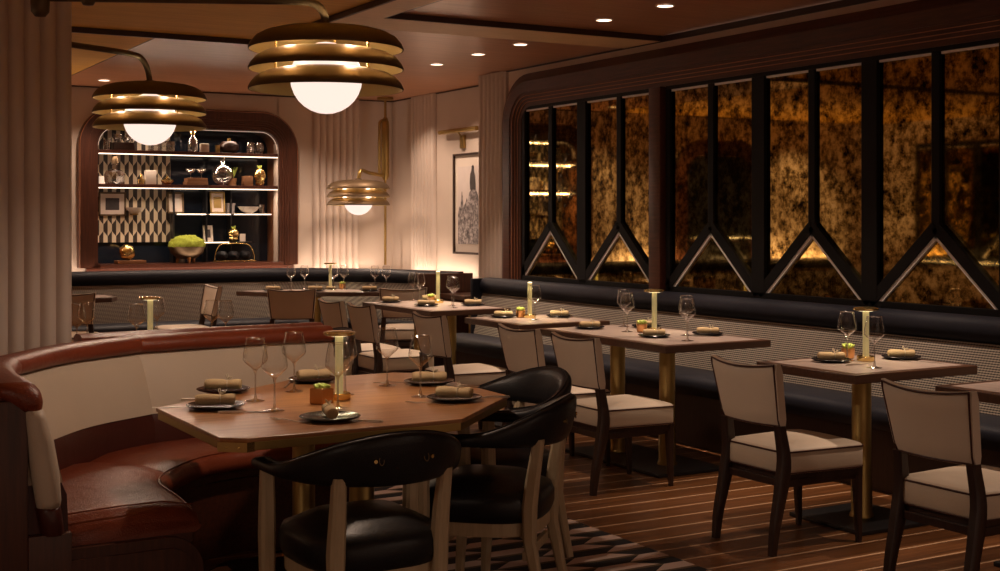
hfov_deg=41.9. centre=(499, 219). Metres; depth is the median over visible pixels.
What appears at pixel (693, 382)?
seat cushion
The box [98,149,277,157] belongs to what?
shelf
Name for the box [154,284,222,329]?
dining chair
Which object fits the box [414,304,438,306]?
plate
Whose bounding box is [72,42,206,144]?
pendant lamp
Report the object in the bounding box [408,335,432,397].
wine glass
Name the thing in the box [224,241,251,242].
shelf
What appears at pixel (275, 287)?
roll
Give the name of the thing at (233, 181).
plant
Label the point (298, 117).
wall
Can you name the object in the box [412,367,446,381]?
roll
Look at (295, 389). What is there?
wine glass
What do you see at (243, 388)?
plate
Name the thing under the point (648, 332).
roll
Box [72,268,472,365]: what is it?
banquette
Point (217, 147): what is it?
box
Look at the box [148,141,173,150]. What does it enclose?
box
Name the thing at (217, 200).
picture
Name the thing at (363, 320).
dining chair
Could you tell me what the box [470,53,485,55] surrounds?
recessed light
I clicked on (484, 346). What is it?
seat cushion
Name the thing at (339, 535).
armchair
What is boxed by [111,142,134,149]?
wooden box
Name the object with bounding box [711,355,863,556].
dining chair
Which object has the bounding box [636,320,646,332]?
succulent planter
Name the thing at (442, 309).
dining table
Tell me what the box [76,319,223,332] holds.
dining table
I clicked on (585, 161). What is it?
wall mirror
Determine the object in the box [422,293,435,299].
roll
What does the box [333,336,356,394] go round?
wine glass
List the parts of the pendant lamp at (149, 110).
arm, lamp shade, lamp shade, lamp shade, globe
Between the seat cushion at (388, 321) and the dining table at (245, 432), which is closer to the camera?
the dining table at (245, 432)
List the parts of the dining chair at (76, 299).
backrest, seat, leg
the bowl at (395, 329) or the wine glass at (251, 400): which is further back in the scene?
the bowl at (395, 329)
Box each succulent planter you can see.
[310,383,333,404]
[339,281,345,288]
[427,294,434,299]
[516,307,524,317]
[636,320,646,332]
[841,343,854,358]
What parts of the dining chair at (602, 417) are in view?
backrest, leg, seat frame, seat, leg, leg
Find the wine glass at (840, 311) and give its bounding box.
[837,311,856,360]
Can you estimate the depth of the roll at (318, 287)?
12.57 m
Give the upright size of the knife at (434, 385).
0.007 m
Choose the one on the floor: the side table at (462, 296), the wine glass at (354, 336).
the side table at (462, 296)
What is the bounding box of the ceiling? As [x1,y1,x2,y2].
[72,0,839,100]
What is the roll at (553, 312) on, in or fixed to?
on the plate at (549, 315)
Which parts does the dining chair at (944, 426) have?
leg, backrest, seat, seat frame, leg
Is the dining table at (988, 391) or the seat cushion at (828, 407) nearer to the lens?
the dining table at (988, 391)
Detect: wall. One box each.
[72,87,391,271]
[392,87,478,277]
[505,0,916,90]
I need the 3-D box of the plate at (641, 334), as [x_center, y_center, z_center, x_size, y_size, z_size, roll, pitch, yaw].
[0.904,0.682,7.667,0.191,0.015,0.191,0,0,-30]
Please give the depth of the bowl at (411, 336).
5.07 m
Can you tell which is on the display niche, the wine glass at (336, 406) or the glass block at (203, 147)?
the glass block at (203, 147)
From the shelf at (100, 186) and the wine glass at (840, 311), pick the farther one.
the shelf at (100, 186)
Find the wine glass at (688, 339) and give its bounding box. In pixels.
[679,298,695,340]
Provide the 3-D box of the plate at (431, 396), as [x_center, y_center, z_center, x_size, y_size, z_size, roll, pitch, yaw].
[-0.174,0.681,4.985,0.212,0.017,0.212,0,0,-30]
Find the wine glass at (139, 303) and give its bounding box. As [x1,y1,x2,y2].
[127,303,145,327]
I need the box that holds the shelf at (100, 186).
[98,184,277,188]
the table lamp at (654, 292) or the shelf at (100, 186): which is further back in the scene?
the shelf at (100, 186)
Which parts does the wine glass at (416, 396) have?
stem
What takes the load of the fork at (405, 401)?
on the dining table at (245, 432)
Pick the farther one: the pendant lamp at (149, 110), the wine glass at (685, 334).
the wine glass at (685, 334)
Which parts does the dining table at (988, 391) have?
plate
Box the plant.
[227,167,237,184]
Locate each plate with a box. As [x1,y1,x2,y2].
[186,400,244,410]
[196,385,249,393]
[288,375,334,382]
[299,411,360,422]
[379,300,402,302]
[404,378,453,385]
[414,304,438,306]
[427,393,481,402]
[461,303,484,305]
[490,315,515,317]
[546,314,572,317]
[574,325,604,328]
[638,333,669,337]
[692,331,723,335]
[811,357,851,362]
[881,354,920,359]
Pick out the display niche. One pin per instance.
(149, 232)
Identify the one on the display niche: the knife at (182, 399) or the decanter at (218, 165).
the decanter at (218, 165)
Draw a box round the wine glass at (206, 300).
[203,300,220,326]
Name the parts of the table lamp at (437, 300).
stem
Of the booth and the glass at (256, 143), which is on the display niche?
the glass at (256, 143)
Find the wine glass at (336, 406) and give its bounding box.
[325,342,350,408]
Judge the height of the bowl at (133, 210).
0.075 m
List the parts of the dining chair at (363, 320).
leg, backrest, leg, seat frame, seat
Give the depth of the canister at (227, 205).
13.65 m
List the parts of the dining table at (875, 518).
plate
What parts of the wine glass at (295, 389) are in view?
stem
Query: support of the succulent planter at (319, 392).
on the dining table at (245, 432)
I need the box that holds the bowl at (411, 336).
[408,336,432,366]
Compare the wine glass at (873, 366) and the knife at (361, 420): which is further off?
the wine glass at (873, 366)
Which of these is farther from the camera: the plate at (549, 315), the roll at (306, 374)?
the plate at (549, 315)
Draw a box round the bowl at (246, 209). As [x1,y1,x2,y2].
[238,206,259,213]
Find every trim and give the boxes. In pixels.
[72,0,877,101]
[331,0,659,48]
[502,0,999,290]
[504,72,508,105]
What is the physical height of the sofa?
0.910 m
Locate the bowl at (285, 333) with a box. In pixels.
[282,333,305,361]
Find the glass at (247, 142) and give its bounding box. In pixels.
[246,142,254,152]
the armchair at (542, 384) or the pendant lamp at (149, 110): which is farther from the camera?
the pendant lamp at (149, 110)
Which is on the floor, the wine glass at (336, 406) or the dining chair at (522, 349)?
the dining chair at (522, 349)
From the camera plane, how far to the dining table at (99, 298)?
11.57 m
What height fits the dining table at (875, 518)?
0.750 m
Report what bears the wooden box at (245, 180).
on the display niche
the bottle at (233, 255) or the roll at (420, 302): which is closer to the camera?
the roll at (420, 302)
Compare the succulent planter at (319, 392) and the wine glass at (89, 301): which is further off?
the wine glass at (89, 301)
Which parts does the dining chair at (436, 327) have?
leg, backrest, leg, seat, leg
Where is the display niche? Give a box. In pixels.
[77,109,297,270]
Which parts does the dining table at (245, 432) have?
corner plate, plate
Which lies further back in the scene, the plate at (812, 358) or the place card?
the place card
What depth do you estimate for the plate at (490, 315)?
9.13 m
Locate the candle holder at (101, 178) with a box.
[99,176,104,183]
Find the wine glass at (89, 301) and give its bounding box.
[78,301,95,332]
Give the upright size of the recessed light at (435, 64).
0.006 m
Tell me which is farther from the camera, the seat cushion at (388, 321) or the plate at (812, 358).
the seat cushion at (388, 321)
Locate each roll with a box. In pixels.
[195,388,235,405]
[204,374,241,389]
[266,284,279,289]
[296,364,330,379]
[308,285,321,289]
[321,399,338,418]
[362,284,376,289]
[382,294,398,300]
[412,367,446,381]
[417,298,434,304]
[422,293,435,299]
[435,381,473,397]
[465,297,481,303]
[494,308,512,315]
[550,308,568,315]
[579,319,599,326]
[636,317,651,325]
[643,326,665,335]
[697,324,718,333]
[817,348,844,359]
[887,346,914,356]
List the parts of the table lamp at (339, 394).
stem, lamp shade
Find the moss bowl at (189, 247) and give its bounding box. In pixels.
[168,235,205,262]
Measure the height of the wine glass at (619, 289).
0.239 m
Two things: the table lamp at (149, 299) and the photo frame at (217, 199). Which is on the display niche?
the photo frame at (217, 199)
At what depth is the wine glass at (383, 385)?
5.41 m
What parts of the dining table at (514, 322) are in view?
plate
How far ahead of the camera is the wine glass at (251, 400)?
4.96 m
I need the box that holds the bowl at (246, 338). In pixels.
[243,338,267,369]
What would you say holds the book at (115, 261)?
on the display niche
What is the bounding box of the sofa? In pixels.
[73,322,322,341]
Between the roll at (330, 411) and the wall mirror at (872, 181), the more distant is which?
the wall mirror at (872, 181)
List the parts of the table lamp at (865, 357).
stem, lamp shade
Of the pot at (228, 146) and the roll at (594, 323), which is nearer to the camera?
the roll at (594, 323)
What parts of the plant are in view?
pot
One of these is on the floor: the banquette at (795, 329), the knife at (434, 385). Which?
the banquette at (795, 329)
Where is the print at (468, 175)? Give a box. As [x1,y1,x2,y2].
[458,165,478,243]
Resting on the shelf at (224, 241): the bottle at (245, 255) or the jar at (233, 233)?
the jar at (233, 233)
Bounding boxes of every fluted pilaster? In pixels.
[313,99,358,267]
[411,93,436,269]
[479,72,503,277]
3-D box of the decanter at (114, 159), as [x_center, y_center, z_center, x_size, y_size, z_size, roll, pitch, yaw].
[-3.799,-0.490,12.889,0.194,0.280,0.194,0,0,-7]
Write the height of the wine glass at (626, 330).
0.239 m
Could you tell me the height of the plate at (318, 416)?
0.017 m
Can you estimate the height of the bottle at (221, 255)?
0.090 m
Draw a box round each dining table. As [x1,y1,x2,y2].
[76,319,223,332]
[95,295,116,302]
[156,372,507,570]
[236,289,379,321]
[362,301,510,364]
[465,314,609,427]
[537,324,770,477]
[756,353,976,535]
[935,380,999,566]
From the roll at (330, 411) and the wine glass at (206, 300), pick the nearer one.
the roll at (330, 411)
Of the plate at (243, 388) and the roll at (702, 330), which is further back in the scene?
the roll at (702, 330)
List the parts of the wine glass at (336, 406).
stem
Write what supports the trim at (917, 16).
attached to the wall at (514, 75)
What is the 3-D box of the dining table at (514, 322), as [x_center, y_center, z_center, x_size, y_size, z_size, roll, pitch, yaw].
[0.250,1.065,9.067,0.720,0.750,0.760,0,0,-30]
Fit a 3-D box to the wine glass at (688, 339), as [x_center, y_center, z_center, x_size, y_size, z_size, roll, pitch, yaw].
[1.066,0.570,7.425,0.095,0.239,0.095,0,0,-42]
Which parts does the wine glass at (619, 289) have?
stem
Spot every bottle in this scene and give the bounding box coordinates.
[188,131,197,151]
[216,251,227,259]
[228,251,238,259]
[239,251,250,259]
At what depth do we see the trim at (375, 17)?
8.87 m
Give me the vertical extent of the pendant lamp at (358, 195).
1.771 m
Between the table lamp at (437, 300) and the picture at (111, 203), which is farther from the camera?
the picture at (111, 203)
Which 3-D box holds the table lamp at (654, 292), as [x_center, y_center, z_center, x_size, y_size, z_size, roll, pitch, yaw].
[0.947,0.558,8.014,0.124,0.263,0.124,0,0,-30]
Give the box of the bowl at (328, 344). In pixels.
[325,344,350,375]
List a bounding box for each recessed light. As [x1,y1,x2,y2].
[429,63,443,65]
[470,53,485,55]
[512,43,528,45]
[595,18,612,21]
[655,4,674,7]
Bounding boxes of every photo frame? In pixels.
[98,192,125,215]
[167,192,183,213]
[202,225,212,241]
[209,192,225,213]
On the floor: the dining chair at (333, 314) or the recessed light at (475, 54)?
the dining chair at (333, 314)
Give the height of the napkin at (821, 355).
0.055 m
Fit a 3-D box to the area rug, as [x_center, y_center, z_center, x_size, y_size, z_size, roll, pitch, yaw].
[-0.146,1.436,5.076,2.000,0.008,4.150,0,0,-30]
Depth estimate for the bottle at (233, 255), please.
13.47 m
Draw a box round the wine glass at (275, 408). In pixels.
[261,344,287,411]
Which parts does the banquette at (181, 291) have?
panel, panel, panel, panel, panel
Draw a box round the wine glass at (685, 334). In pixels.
[678,295,693,335]
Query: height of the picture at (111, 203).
0.120 m
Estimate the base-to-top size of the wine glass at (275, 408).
0.239 m
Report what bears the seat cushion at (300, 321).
on the banquette at (181, 291)
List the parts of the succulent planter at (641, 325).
pot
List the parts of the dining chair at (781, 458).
leg, backrest, leg, seat frame, seat, leg, leg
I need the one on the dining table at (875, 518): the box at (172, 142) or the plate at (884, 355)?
the plate at (884, 355)
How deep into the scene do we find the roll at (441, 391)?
4.97 m
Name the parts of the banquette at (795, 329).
panel, panel, panel, panel, panel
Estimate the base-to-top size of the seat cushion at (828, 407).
0.123 m
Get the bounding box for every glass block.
[144,170,155,183]
[199,143,208,151]
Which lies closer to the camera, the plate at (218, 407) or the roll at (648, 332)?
the plate at (218, 407)
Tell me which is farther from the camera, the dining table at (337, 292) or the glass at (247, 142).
the glass at (247, 142)
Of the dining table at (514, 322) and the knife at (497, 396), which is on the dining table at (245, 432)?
the knife at (497, 396)
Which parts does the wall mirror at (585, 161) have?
rail, rail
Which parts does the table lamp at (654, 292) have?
stem, lamp shade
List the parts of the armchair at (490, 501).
leg, leg, seat, seat frame, rail, leg, leg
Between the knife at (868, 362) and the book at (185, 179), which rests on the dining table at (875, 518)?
the knife at (868, 362)
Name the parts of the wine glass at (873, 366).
stem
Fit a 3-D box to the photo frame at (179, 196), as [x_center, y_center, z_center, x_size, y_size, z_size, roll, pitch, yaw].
[-3.317,-0.170,13.354,0.170,0.220,0.050,0,0,-30]
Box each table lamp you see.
[139,296,161,329]
[323,330,354,400]
[324,262,336,286]
[435,271,443,302]
[524,282,535,317]
[644,289,664,329]
[853,307,878,361]
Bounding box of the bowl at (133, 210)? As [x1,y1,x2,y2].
[126,207,143,214]
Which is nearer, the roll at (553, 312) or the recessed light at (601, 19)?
the recessed light at (601, 19)
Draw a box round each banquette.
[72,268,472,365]
[456,277,999,493]
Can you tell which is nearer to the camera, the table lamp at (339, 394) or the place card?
the table lamp at (339, 394)
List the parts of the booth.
panel, panel, moulding, moulding, panel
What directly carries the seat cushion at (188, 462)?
on the booth
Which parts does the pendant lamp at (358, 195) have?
lamp shade, lamp shade, lamp shade, globe, arm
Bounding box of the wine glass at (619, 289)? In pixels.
[617,289,630,326]
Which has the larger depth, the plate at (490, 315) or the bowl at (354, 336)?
the plate at (490, 315)
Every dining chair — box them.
[72,292,98,339]
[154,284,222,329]
[267,288,316,323]
[318,298,400,371]
[346,302,433,374]
[379,288,426,346]
[412,311,506,428]
[497,323,610,465]
[551,332,673,495]
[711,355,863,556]
[881,378,999,570]
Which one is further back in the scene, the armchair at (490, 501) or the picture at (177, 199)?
the picture at (177, 199)
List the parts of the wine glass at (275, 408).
stem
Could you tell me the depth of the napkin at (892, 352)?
6.45 m
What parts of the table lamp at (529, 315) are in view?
stem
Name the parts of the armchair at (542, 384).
leg, seat, leg, rail, leg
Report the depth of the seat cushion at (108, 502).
4.52 m
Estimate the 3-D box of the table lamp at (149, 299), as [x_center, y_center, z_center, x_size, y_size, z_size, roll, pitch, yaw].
[-1.944,0.558,7.266,0.124,0.263,0.124,0,0,-30]
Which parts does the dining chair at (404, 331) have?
leg, seat, seat frame, backrest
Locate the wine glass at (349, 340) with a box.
[332,327,354,375]
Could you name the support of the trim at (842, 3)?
attached to the wall at (514, 75)
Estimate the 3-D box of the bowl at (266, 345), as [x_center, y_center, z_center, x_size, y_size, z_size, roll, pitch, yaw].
[-0.812,0.511,4.711,0.095,0.120,0.095,0,0,4]
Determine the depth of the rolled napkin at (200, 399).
4.76 m
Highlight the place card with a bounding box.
[240,234,245,241]
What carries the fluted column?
on the floor
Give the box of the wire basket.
[213,243,255,261]
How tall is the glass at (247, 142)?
0.115 m
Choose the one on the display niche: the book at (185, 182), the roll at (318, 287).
the book at (185, 182)
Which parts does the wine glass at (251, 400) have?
stem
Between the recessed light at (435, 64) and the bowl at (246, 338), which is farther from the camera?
the recessed light at (435, 64)
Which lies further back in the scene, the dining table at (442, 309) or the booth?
the dining table at (442, 309)
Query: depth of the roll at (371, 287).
12.56 m
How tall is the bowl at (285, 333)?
0.120 m
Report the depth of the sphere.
12.89 m
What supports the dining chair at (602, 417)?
on the floor
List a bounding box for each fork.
[152,406,186,407]
[268,417,313,423]
[405,401,453,404]
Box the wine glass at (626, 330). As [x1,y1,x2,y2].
[619,293,634,331]
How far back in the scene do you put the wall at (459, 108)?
13.31 m
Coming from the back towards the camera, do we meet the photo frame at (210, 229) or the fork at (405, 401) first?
the photo frame at (210, 229)
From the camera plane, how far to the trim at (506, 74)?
11.38 m
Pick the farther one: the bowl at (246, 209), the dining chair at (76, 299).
the bowl at (246, 209)
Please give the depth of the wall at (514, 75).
8.92 m
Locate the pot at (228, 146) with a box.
[220,138,238,152]
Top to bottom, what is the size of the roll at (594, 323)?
0.055 m
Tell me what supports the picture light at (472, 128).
attached to the wall at (459, 108)
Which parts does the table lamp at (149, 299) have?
stem, lamp shade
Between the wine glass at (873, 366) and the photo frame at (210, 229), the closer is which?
the wine glass at (873, 366)
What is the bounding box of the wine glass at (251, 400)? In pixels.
[243,337,267,401]
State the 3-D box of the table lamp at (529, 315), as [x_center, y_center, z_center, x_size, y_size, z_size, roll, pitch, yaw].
[0.209,0.563,9.159,0.088,0.253,0.088,0,0,-30]
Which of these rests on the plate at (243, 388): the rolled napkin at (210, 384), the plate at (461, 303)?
the rolled napkin at (210, 384)
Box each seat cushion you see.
[60,462,200,545]
[91,438,340,489]
[219,317,298,325]
[299,317,351,328]
[377,319,413,325]
[456,333,552,359]
[544,347,676,384]
[637,366,841,414]
[799,391,999,451]
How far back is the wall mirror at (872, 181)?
7.87 m
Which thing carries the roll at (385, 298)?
on the plate at (379, 300)
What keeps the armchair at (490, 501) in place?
on the area rug
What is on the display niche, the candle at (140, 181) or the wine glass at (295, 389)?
the candle at (140, 181)
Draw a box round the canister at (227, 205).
[225,203,234,213]
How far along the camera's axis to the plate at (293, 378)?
5.50 m
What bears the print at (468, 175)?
attached to the framed picture at (465, 165)
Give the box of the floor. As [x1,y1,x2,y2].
[203,372,999,570]
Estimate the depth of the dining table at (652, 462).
7.58 m
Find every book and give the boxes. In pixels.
[114,260,145,263]
[183,181,207,184]
[184,178,207,181]
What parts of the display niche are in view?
pattern panel, panel, sill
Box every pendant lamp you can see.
[30,0,403,113]
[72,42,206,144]
[327,97,392,264]
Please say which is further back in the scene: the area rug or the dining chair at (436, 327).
the dining chair at (436, 327)
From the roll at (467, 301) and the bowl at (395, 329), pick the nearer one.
the bowl at (395, 329)
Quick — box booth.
[0,325,348,570]
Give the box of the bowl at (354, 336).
[333,336,356,364]
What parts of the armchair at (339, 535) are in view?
leg, leg, seat, rail, seat frame, leg, leg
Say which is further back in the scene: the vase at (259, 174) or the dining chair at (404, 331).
the vase at (259, 174)
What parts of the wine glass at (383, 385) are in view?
stem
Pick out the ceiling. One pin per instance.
(204, 66)
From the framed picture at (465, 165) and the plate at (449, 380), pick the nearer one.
the plate at (449, 380)
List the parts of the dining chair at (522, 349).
leg, backrest, seat, leg, leg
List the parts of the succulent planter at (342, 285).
pot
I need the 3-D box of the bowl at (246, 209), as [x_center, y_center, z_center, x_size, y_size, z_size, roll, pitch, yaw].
[-2.637,-0.098,13.717,0.240,0.075,0.240,0,0,-30]
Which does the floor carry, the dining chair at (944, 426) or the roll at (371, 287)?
the dining chair at (944, 426)
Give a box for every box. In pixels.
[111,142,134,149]
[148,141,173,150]
[215,145,219,151]
[241,176,252,185]
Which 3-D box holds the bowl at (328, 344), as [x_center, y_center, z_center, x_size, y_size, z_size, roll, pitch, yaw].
[-0.592,0.511,4.768,0.095,0.120,0.095,0,0,-32]
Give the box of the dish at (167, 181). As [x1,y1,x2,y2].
[161,175,173,184]
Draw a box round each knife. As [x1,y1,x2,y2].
[181,398,234,400]
[218,410,269,412]
[349,419,382,421]
[434,385,479,386]
[481,395,509,397]
[845,362,871,365]
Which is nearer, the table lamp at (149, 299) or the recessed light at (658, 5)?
the table lamp at (149, 299)
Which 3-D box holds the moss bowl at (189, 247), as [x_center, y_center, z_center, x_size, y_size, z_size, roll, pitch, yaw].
[-3.174,0.297,13.248,0.392,0.290,0.370,0,0,-30]
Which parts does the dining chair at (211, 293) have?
seat, leg, backrest, leg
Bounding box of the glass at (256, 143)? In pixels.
[255,143,263,153]
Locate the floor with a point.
(675, 520)
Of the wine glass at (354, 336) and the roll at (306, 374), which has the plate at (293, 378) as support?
the roll at (306, 374)
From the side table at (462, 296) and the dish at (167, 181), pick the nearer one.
the side table at (462, 296)
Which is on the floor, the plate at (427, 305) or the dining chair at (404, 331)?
the dining chair at (404, 331)
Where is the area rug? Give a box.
[209,485,710,570]
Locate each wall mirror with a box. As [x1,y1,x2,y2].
[521,89,648,289]
[665,38,999,316]
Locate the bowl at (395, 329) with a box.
[376,329,398,356]
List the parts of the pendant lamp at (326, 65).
arm, lamp shade, lamp shade, lamp shade, globe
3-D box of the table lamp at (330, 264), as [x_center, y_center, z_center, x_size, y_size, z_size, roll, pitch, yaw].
[-1.686,0.558,12.983,0.124,0.263,0.124,0,0,-30]
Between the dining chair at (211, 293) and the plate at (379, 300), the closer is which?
the plate at (379, 300)
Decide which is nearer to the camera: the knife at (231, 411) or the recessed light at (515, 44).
the knife at (231, 411)
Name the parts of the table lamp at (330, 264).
stem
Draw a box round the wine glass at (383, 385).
[376,328,398,386]
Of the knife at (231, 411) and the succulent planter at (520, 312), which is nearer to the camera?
the knife at (231, 411)
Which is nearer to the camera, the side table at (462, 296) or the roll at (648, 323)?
the roll at (648, 323)
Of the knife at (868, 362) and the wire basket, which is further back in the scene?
the wire basket
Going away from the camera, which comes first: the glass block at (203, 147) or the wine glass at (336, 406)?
the wine glass at (336, 406)
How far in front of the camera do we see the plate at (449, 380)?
5.43 m
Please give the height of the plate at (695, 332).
0.015 m
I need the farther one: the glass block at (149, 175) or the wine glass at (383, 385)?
the glass block at (149, 175)
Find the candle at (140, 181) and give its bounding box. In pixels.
[138,174,144,183]
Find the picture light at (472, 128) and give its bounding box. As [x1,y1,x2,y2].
[438,126,478,148]
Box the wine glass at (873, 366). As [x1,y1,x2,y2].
[864,316,884,368]
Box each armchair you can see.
[251,430,461,570]
[419,393,576,570]
[429,366,573,570]
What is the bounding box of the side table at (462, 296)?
[440,292,469,332]
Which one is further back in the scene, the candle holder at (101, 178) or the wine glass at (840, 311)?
the candle holder at (101, 178)
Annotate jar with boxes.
[227,226,238,241]
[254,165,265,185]
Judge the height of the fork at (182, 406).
0.007 m
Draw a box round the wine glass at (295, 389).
[282,331,305,391]
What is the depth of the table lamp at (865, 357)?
6.36 m
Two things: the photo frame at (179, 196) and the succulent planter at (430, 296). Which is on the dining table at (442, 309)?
the succulent planter at (430, 296)
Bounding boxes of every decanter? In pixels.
[104,156,125,183]
[211,157,232,184]
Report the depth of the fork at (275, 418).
4.46 m
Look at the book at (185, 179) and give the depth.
13.24 m
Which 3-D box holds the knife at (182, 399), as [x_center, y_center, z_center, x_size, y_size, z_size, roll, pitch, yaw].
[-1.113,0.685,4.989,0.205,0.007,0.016,0,0,-8]
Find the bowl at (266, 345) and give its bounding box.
[261,345,287,377]
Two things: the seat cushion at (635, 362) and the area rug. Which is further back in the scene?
the seat cushion at (635, 362)
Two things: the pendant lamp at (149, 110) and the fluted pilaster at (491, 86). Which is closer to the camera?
the pendant lamp at (149, 110)
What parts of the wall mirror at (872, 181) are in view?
rail, rail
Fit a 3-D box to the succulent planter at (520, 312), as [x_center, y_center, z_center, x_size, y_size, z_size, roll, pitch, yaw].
[0.145,0.650,9.191,0.068,0.078,0.068,0,0,-30]
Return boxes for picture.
[106,198,118,209]
[171,197,179,207]
[213,197,220,207]
[453,152,478,254]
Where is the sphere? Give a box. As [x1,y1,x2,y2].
[119,244,134,259]
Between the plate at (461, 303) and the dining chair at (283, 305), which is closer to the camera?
the plate at (461, 303)
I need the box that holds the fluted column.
[0,0,71,355]
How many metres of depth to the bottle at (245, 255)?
13.53 m
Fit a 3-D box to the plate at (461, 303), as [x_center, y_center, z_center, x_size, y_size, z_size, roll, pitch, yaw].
[-0.216,0.681,10.483,0.201,0.016,0.201,0,0,-30]
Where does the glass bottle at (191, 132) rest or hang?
on the display niche
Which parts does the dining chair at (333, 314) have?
backrest, seat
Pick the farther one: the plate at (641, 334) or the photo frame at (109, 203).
the photo frame at (109, 203)
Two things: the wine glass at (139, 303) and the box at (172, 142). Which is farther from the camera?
the box at (172, 142)
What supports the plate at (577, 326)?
on the dining table at (652, 462)
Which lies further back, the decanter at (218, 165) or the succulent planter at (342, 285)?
the decanter at (218, 165)
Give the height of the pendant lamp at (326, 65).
0.884 m
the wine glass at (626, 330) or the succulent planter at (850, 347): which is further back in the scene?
the wine glass at (626, 330)
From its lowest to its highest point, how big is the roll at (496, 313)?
0.055 m
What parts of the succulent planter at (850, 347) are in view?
pot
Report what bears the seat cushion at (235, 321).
on the banquette at (181, 291)
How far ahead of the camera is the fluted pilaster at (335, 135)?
13.94 m

